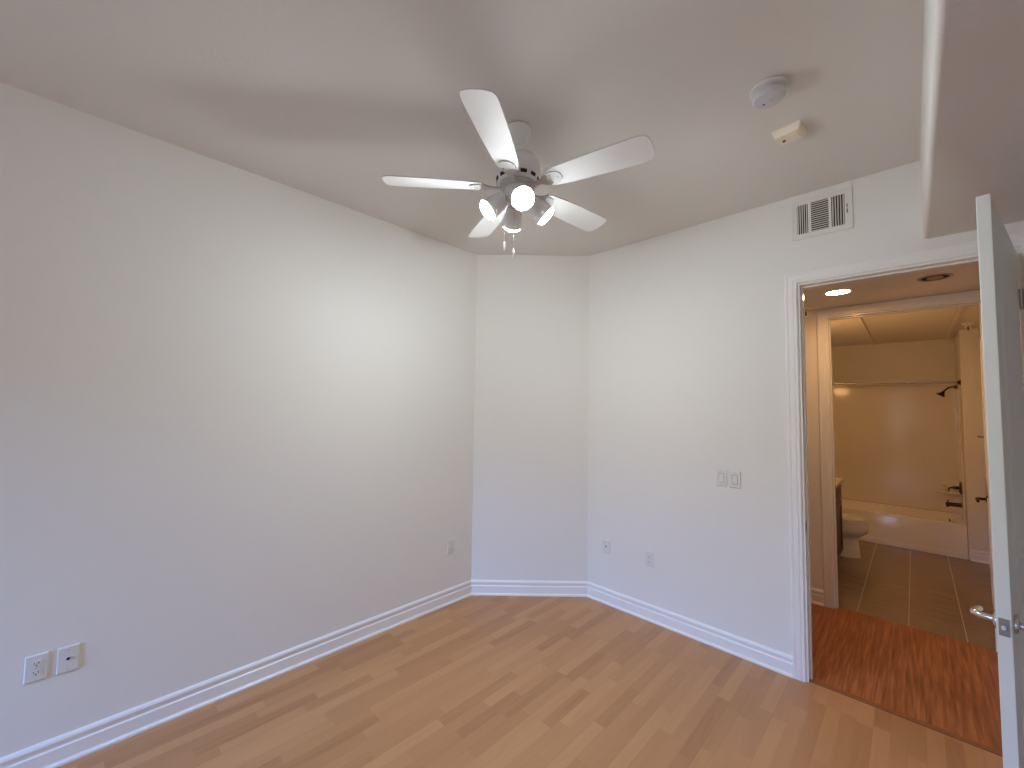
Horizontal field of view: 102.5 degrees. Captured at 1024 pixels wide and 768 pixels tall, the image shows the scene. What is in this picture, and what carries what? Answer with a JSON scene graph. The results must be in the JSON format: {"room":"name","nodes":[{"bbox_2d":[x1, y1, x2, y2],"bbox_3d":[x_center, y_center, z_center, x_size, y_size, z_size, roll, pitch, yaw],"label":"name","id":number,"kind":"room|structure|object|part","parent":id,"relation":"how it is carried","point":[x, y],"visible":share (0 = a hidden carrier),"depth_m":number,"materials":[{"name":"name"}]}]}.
{"room":"empty bedroom","nodes":[
{"label":"empty bedroom","id":0,"kind":"room"},
{"bbox_2d":[0,82,476,757],"bbox_3d":[-2.430,0.226,1.633,0.100,3.128,5.963,-2,-4,44],"label":"wall","id":1,"kind":"structure","parent":0,"point":[237,405],"depth_m":2.27,"materials":[{"name":"white paint"}]},
{"bbox_2d":[23,651,48,684],"bbox_3d":[-2.120,1.266,1.831,0.010,0.115,0.071,-2,-4,44],"label":"wall outlet","id":2,"kind":"object","parent":1,"relation":"attached to","point":[35,666],"visible":1,"depth_m":1.83,"materials":[{"name":"white plastic"}]},
{"bbox_2d":[30,669,41,676],"bbox_3d":[-2.118,1.285,1.827,0.003,0.028,0.034,-2,-4,44],"label":"receptacle","id":3,"kind":"object","parent":2,"relation":"attached to","point":[33,672],"depth_m":1.83,"materials":[{"name":"white plastic"}]},
{"bbox_2d":[31,660,41,667],"bbox_3d":[-2.117,1.246,1.830,0.003,0.028,0.034,-2,-4,44],"label":"receptacle","id":4,"kind":"object","parent":2,"relation":"attached to","point":[34,663],"depth_m":1.83,"materials":[{"name":"white plastic"}]},
{"bbox_2d":[56,643,79,674],"bbox_3d":[-2.051,1.272,1.899,0.012,0.115,0.071,-2,-4,44],"label":"jack plate","id":5,"kind":"object","parent":1,"relation":"attached to","point":[68,656],"visible":1,"depth_m":1.90,"materials":[{"name":"white plastic"}]},
{"bbox_2d":[0,580,471,767],"bbox_3d":[-2.384,1.645,1.533,0.026,0.124,5.823,-2,-4,44],"label":"baseboard","id":6,"kind":"structure","parent":1,"relation":"attached to","point":[58,751],"depth_m":2.26,"materials":[{"name":"white paint"}]},
{"bbox_2d":[447,539,453,554],"bbox_3d":[-0.516,1.374,3.472,0.010,0.115,0.071,-2,-4,44],"label":"wall outlet","id":7,"kind":"object","parent":1,"relation":"attached to","point":[450,543],"visible":1,"depth_m":3.46,"materials":[{"name":"white plastic"}]},
{"bbox_2d":[0,0,923,255],"bbox_3d":[-0.256,-1.439,0.178,5.335,0.100,6.757,-2,-4,44],"label":"ceiling","id":8,"kind":"structure","parent":0,"point":[325,99],"depth_m":1.81,"materials":[{"name":"white paint"}]},
{"bbox_2d":[382,88,653,257],"bbox_3d":[0.061,-0.952,2.066,1.263,0.657,1.240,-2,-4,44],"label":"ceiling fan","id":9,"kind":"object","parent":8,"relation":"hanging from","point":[517,172],"visible":1,"depth_m":1.95,"materials":[{"name":"white metal"}]},
{"bbox_3d":[-0.384,-0.988,2.020,0.486,0.036,0.144,1,-3,-4],"label":"fan blade","id":10,"kind":"part","parent":9,"relation":"part of","materials":[{"name":"white laminate"}]},
{"bbox_3d":[-0.131,-0.962,2.433,0.144,0.036,0.486,2,-3,-22],"label":"fan blade","id":11,"kind":"part","parent":9,"relation":"part of","materials":[{"name":"white laminate"}]},
{"bbox_3d":[-0.117,-0.855,2.020,0.095,0.086,0.088,-2,-4,44],"label":"bulb","id":12,"kind":"part","parent":9,"relation":"part of","materials":[{"name":"white glass"}]},
{"bbox_3d":[-0.069,-1.003,1.651,0.144,0.036,0.486,0,-3,14],"label":"fan blade","id":13,"kind":"part","parent":9,"relation":"part of","materials":[{"name":"white laminate"}]},
{"bbox_3d":[0.051,-0.859,1.903,0.088,0.086,0.095,-2,-4,44],"label":"bulb","id":14,"kind":"part","parent":9,"relation":"part of","materials":[{"name":"white glass"}]},
{"bbox_3d":[0.168,-0.848,2.071,0.095,0.086,0.088,-2,-4,44],"label":"bulb","id":15,"kind":"part","parent":9,"relation":"part of","materials":[{"name":"white glass"}]},
{"bbox_3d":[0.341,-0.961,2.320,0.486,0.036,0.144,3,-4,-40],"label":"fan blade","id":16,"kind":"part","parent":9,"relation":"part of","materials":[{"name":"white laminate"}]},
{"bbox_3d":[0.379,-0.987,1.837,0.486,0.036,0.144,-1,-4,31],"label":"fan blade","id":17,"kind":"part","parent":9,"relation":"part of","materials":[{"name":"white laminate"}]},
{"bbox_2d":[750,76,788,108],"bbox_3d":[1.112,-1.252,1.778,0.144,0.060,0.144,-2,-4,44],"label":"smoke detector","id":18,"kind":"object","parent":8,"relation":"attached to","point":[768,92],"visible":1,"depth_m":1.75,"materials":[{"name":"white plastic"}]},
{"bbox_2d":[772,120,807,145],"bbox_3d":[1.385,-1.242,2.050,0.108,0.042,0.120,3,-4,-38],"label":"fire alarm strobe","id":19,"kind":"object","parent":8,"relation":"attached to","point":[796,130],"visible":1,"depth_m":2.03,"materials":[{"name":"beige plastic"}]},
{"bbox_2d":[787,132,800,140],"bbox_3d":[1.397,-1.226,2.033,0.060,0.004,0.044,3,-4,-38],"label":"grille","id":20,"kind":"object","parent":19,"relation":"attached to","point":[791,136],"depth_m":2.03,"materials":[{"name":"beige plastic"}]},
{"bbox_2d":[57,540,1002,767],"bbox_3d":[1.348,1.810,1.694,5.135,0.080,11.280,-2,-4,44],"label":"floor","id":21,"kind":"structure","parent":0,"point":[472,681],"depth_m":2.36,"materials":[{"name":"laminate"}]},
{"bbox_2d":[836,484,842,558],"bbox_3d":[3.046,1.505,4.319,0.546,0.862,1.330,-2,-4,44],"label":"vanity cabinet","id":22,"kind":"object","parent":21,"relation":"on","point":[838,489],"visible":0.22,"depth_m":4.44,"materials":[{"name":"brown wood"}]},
{"bbox_3d":[3.229,1.531,4.130,0.020,0.545,0.418,-2,-4,44],"label":"cabinet door","id":23,"kind":"part","parent":22,"relation":"part of","materials":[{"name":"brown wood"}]},
{"bbox_2d":[835,478,842,488],"bbox_3d":[3.062,1.005,4.345,0.561,0.140,1.344,-2,-4,44],"label":"countertop","id":24,"kind":"structure","parent":22,"relation":"on","point":[838,481],"depth_m":4.43,"materials":[{"name":"beige stone"}]},
{"bbox_3d":[3.534,1.186,4.457,0.020,0.148,0.418,-2,-4,44],"label":"drawer","id":25,"kind":"part","parent":22,"relation":"part of","materials":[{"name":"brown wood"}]},
{"bbox_2d":[840,513,868,557],"bbox_3d":[3.751,1.595,4.890,0.746,0.765,0.450,-2,-4,44],"label":"toilet","id":26,"kind":"object","parent":21,"relation":"on","point":[854,527],"visible":0.34,"depth_m":4.65,"materials":[{"name":"white ceramic"}]},
{"bbox_3d":[3.833,1.546,4.814,0.496,0.033,0.370,-2,-4,44],"label":"lid","id":27,"kind":"part","parent":26,"relation":"part of","materials":[{"name":"white ceramic"}]},
{"bbox_3d":[3.834,1.575,4.810,0.504,0.024,0.378,-2,-4,44],"label":"seat","id":28,"kind":"part","parent":26,"relation":"part of","materials":[{"name":"white plastic"}]},
{"bbox_2d":[841,498,968,559],"bbox_3d":[4.868,1.834,5.458,1.544,0.382,0.778,-2,-4,44],"label":"bathtub","id":29,"kind":"object","parent":21,"relation":"on","point":[944,533],"visible":0.56,"depth_m":5.03,"materials":[{"name":"white ceramic"}]},
{"bbox_2d":[833,384,965,523],"bbox_3d":[4.914,0.812,5.546,1.544,1.667,0.692,-2,-4,44],"label":"tub surround","id":30,"kind":"object","parent":29,"relation":"on","point":[895,444],"visible":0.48,"depth_m":5.62,"materials":[{"name":"beige plastic"}]},
{"bbox_2d":[936,385,956,396],"bbox_3d":[5.352,0.089,5.067,0.177,0.154,0.088,-2,-4,44],"label":"shower","id":31,"kind":"object","parent":30,"relation":"attached to","point":[942,393],"visible":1,"depth_m":5.07,"materials":[{"name":"brown metal"}]},
{"bbox_2d":[936,484,959,494],"bbox_3d":[5.556,1.338,5.239,0.202,0.098,0.150,-2,-4,44],"label":"soap shelf","id":32,"kind":"object","parent":30,"relation":"attached to","point":[940,488],"depth_m":5.28,"materials":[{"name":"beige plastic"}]},
{"bbox_2d":[945,499,961,507],"bbox_3d":[5.348,1.450,4.978,0.134,0.088,0.060,-2,-4,44],"label":"tub spout","id":33,"kind":"object","parent":30,"relation":"attached to","point":[947,503],"visible":1,"depth_m":4.97,"materials":[{"name":"brown metal"}]},
{"bbox_3d":[5.348,1.462,4.977,0.134,0.064,0.060,-2,-4,44],"label":"spout","id":34,"kind":"part","parent":33,"relation":"part of","materials":[{"name":"brown metal"}]},
{"bbox_2d":[948,482,961,493],"bbox_3d":[5.360,1.255,4.979,0.108,0.156,0.156,-2,-4,44],"label":"shower valve","id":35,"kind":"object","parent":30,"relation":"attached to","point":[959,486],"visible":1,"depth_m":4.95,"materials":[{"name":"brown metal"}]},
{"bbox_3d":[5.355,1.273,4.983,0.095,0.075,0.040,-2,-4,44],"label":"lever handle","id":36,"kind":"part","parent":35,"relation":"part of","materials":[{"name":"brown metal"}]},
{"bbox_3d":[4.599,1.974,5.176,1.544,0.064,0.014,-2,-4,44],"label":"apron trim","id":37,"kind":"part","parent":29,"relation":"part of","materials":[{"name":"white ceramic"}]},
{"bbox_2d":[809,679,1002,756],"bbox_3d":[2.152,1.848,2.218,0.887,0.083,0.040,-2,-4,44],"label":"threshold","id":38,"kind":"object","parent":21,"relation":"on","point":[989,749],"visible":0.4,"depth_m":2.21,"materials":[{"name":"brown wood"}]},
{"bbox_2d":[471,254,588,580],"bbox_3d":[0.172,0.379,3.751,1.026,3.128,0.100,1,-3,0],"label":"wall","id":39,"kind":"structure","parent":0,"point":[530,511],"depth_m":3.70,"materials":[{"name":"white paint"}]},
{"bbox_2d":[471,580,586,596],"bbox_3d":[0.152,1.795,3.610,1.026,0.124,0.026,1,-3,0],"label":"baseboard","id":40,"kind":"structure","parent":39,"relation":"attached to","point":[479,587],"depth_m":3.61,"materials":[{"name":"white paint"}]},
{"bbox_2d":[587,161,1023,654],"bbox_3d":[2.323,0.324,2.187,4.543,3.128,0.115,-2,-4,44],"label":"wall","id":41,"kind":"structure","parent":0,"point":[687,342],"depth_m":2.98,"materials":[{"name":"white paint"}]},
{"bbox_2d":[603,539,609,554],"bbox_3d":[0.804,1.390,3.509,0.071,0.115,0.012,-2,-4,44],"label":"jack plate","id":42,"kind":"object","parent":41,"relation":"attached to","point":[606,543],"visible":1,"depth_m":3.50,"materials":[{"name":"white plastic"}]},
{"bbox_2d":[645,551,653,567],"bbox_3d":[1.083,1.381,3.238,0.071,0.115,0.010,-2,-4,44],"label":"wall outlet","id":43,"kind":"object","parent":41,"relation":"attached to","point":[649,556],"visible":1,"depth_m":3.23,"materials":[{"name":"white plastic"}]},
{"bbox_2d":[587,581,792,677],"bbox_3d":[1.201,1.781,3.085,1.522,0.124,0.026,-2,-4,44],"label":"baseboard","id":44,"kind":"structure","parent":41,"relation":"attached to","point":[777,661],"depth_m":2.95,"materials":[{"name":"white paint"}]},
{"bbox_2d":[716,469,726,486],"bbox_3d":[1.477,0.661,2.900,0.071,0.115,0.014,-2,-4,44],"label":"light switch","id":45,"kind":"object","parent":41,"relation":"attached to","point":[721,475],"visible":1,"depth_m":2.90,"materials":[{"name":"white plastic"}]},
{"bbox_2d":[729,471,740,488],"bbox_3d":[1.539,0.661,2.839,0.071,0.115,0.014,-2,-4,44],"label":"light switch","id":46,"kind":"object","parent":41,"relation":"attached to","point":[734,476],"visible":1,"depth_m":2.84,"materials":[{"name":"white plastic"}]},
{"bbox_2d":[791,186,852,240],"bbox_3d":[1.933,-1.061,2.573,0.308,0.256,0.013,-2,-4,44],"label":"air vent","id":47,"kind":"object","parent":41,"relation":"in","point":[832,211],"visible":1,"depth_m":2.57,"materials":[{"name":"white metal"}]},
{"bbox_2d":[784,232,1023,682],"bbox_3d":[2.186,0.541,2.305,1.045,2.543,0.157,-2,-4,44],"label":"door frame","id":48,"kind":"structure","parent":41,"relation":"attached to","point":[795,284],"depth_m":2.56,"materials":[{"name":"white paint"}]},
{"bbox_2d":[969,194,1023,767],"bbox_3d":[2.062,0.553,1.688,0.962,2.430,0.180,3,-4,-36],"label":"door","id":49,"kind":"structure","parent":41,"relation":"in","point":[1002,301],"depth_m":1.46,"materials":[{"name":"white paint"}]},
{"bbox_3d":[1.733,0.839,1.512,0.118,0.032,0.062,3,-4,-36],"label":"lever","id":50,"kind":"part","parent":49,"relation":"part of","materials":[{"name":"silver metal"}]},
{"bbox_3d":[1.714,0.832,1.456,0.062,0.062,0.013,3,-4,-36],"label":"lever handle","id":51,"kind":"part","parent":49,"relation":"part of","materials":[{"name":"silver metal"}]},
{"bbox_3d":[1.675,0.829,1.398,0.002,0.058,0.025,3,-4,-35],"label":"latch plate","id":52,"kind":"part","parent":49,"relation":"part of","materials":[{"name":"silver metal"}]},
{"bbox_3d":[2.081,0.095,1.695,0.690,1.165,0.007,3,-4,-36],"label":"moulded panel","id":53,"kind":"part","parent":49,"relation":"part of","materials":[{"name":"white paint"}]},
{"bbox_3d":[1.743,0.831,1.416,0.062,0.062,0.013,3,-4,-36],"label":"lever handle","id":54,"kind":"part","parent":49,"relation":"part of","materials":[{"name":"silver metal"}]},
{"bbox_3d":[2.065,1.181,1.636,0.690,0.710,0.007,3,-4,-36],"label":"moulded panel","id":55,"kind":"part","parent":49,"relation":"part of","materials":[{"name":"white paint"}]},
{"bbox_2d":[804,310,823,589],"bbox_3d":[3.124,0.556,3.219,3.650,2.800,0.115,-2,-4,44],"label":"wall","id":56,"kind":"structure","parent":0,"point":[811,356],"depth_m":3.60,"materials":[{"name":"white paint"}]},
{"bbox_2d":[811,587,823,605],"bbox_3d":[2.237,1.841,3.899,1.160,0.124,0.026,-2,-4,44],"label":"baseboard","id":57,"kind":"structure","parent":56,"relation":"attached to","point":[817,595],"depth_m":3.52,"materials":[{"name":"white paint"}]},
{"bbox_2d":[816,290,997,651],"bbox_3d":[3.093,0.606,3.246,1.044,2.543,0.157,-2,-4,44],"label":"door frame","id":58,"kind":"structure","parent":56,"relation":"attached to","point":[967,298],"depth_m":3.49,"materials":[{"name":"white paint"}]},
{"bbox_2d":[975,337,993,610],"bbox_3d":[3.779,0.662,3.245,0.866,2.430,0.180,4,-4,-41],"label":"door","id":59,"kind":"structure","parent":56,"relation":"in","point":[977,499],"depth_m":3.22,"materials":[{"name":"white paint"}]},
{"bbox_3d":[3.968,0.982,3.478,0.118,0.032,0.062,4,-4,-41],"label":"lever","id":60,"kind":"part","parent":59,"relation":"part of","materials":[{"name":"brown metal"}]},
{"bbox_3d":[3.772,0.206,3.286,0.595,1.165,0.007,4,-4,-41],"label":"moulded panel","id":61,"kind":"part","parent":59,"relation":"part of","materials":[{"name":"white wood"}]},
{"bbox_3d":[3.756,1.292,3.227,0.595,0.710,0.007,4,-4,-41],"label":"moulded panel","id":62,"kind":"part","parent":59,"relation":"part of","materials":[{"name":"white wood"}]},
{"bbox_2d":[804,262,979,310],"bbox_3d":[2.686,-0.749,2.821,3.450,0.100,1.193,-2,-4,44],"label":"ceiling","id":63,"kind":"structure","parent":0,"point":[965,277],"depth_m":2.96,"materials":[{"name":"white paint"}]},
{"bbox_2d":[804,306,812,316],"bbox_3d":[2.540,-0.620,3.551,0.096,0.082,0.096,-2,-4,44],"label":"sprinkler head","id":64,"kind":"object","parent":63,"relation":"attached to","point":[806,308],"visible":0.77,"depth_m":3.54},
{"bbox_2d":[823,289,852,295],"bbox_3d":[2.439,-0.685,3.075,0.176,0.006,0.176,-2,-4,44],"label":"recessed light","id":65,"kind":"object","parent":63,"relation":"in","point":[838,291],"visible":1,"depth_m":3.07,"materials":[{"name":"white glass"}]},
{"bbox_2d":[917,273,952,281],"bbox_3d":[2.787,-0.698,2.708,0.168,0.010,0.168,-2,-4,44],"label":"recessed light","id":66,"kind":"object","parent":63,"relation":"in","point":[935,277],"visible":1,"depth_m":2.70,"materials":[{"name":"beige"}]},
{"bbox_2d":[832,338,955,510],"bbox_3d":[5.249,0.776,5.778,1.710,2.700,0.100,-2,-4,44],"label":"wall","id":67,"kind":"structure","parent":0,"point":[925,360],"depth_m":5.70,"materials":[{"name":"white paint"}]},
{"bbox_2d":[831,305,979,346],"bbox_3d":[4.147,-0.700,4.706,1.910,0.100,3.315,-2,-4,44],"label":"ceiling","id":68,"kind":"structure","parent":0,"point":[935,324],"depth_m":4.65,"materials":[{"name":"white paint"}]},
{"bbox_2d":[857,317,875,344],"bbox_3d":[4.053,-0.642,4.724,0.032,0.016,3.215,-2,-4,44],"label":"trim","id":69,"kind":"structure","parent":68,"relation":"attached to","point":[860,320],"depth_m":4.82,"materials":[{"name":"white paint"}]},
{"bbox_2d":[945,306,964,339],"bbox_3d":[4.564,-0.660,4.226,0.030,0.020,3.215,-2,-4,44],"label":"trim","id":70,"kind":"structure","parent":68,"relation":"attached to","point":[960,309],"depth_m":4.26,"materials":[{"name":"white paint"}]},
{"bbox_2d":[962,322,974,330],"bbox_3d":[4.904,-0.614,4.419,0.096,0.082,0.096,-2,-4,44],"label":"sprinkler head","id":71,"kind":"object","parent":68,"relation":"attached to","point":[968,324],"visible":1,"depth_m":4.41},
{"bbox_2d":[954,328,988,559],"bbox_3d":[5.498,0.733,4.922,0.158,2.700,0.780,-2,-4,44],"label":"wall","id":72,"kind":"structure","parent":0,"point":[966,343],"depth_m":4.66,"materials":[{"name":"white paint"}]},
{"bbox_2d":[970,549,989,563],"bbox_3d":[5.203,1.919,4.564,0.146,0.124,0.026,-2,-4,44],"label":"baseboard","id":73,"kind":"structure","parent":72,"relation":"attached to","point":[976,556],"depth_m":4.56,"materials":[{"name":"white paint"}]},
{"bbox_2d":[920,0,1023,238],"bbox_3d":[0.773,-1.205,-0.853,2.236,0.450,6.542,-2,-4,44],"label":"ceiling","id":74,"kind":"structure","parent":0,"point":[972,137],"depth_m":1.31,"materials":[{"name":"white paint"}]},
{"bbox_3d":[3.479,0.723,5.261,0.100,2.700,3.315,-2,-4,44],"label":"wall","id":75,"kind":"structure","parent":0,"visible":0},
{"bbox_2d":[833,380,960,384],"bbox_3d":[4.652,-0.011,5.310,1.550,0.092,0.060,-2,-4,44],"label":"shower rod","id":76,"kind":"object","parent":75,"relation":"attached to","point":[959,381],"visible":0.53,"depth_m":5.12,"materials":[{"name":"grey metal"}]},
{"bbox_3d":[4.652,-0.011,5.310,1.542,0.057,0.025,-2,-4,44],"label":"rod","id":77,"kind":"part","parent":76,"relation":"part of","materials":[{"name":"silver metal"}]}
]}

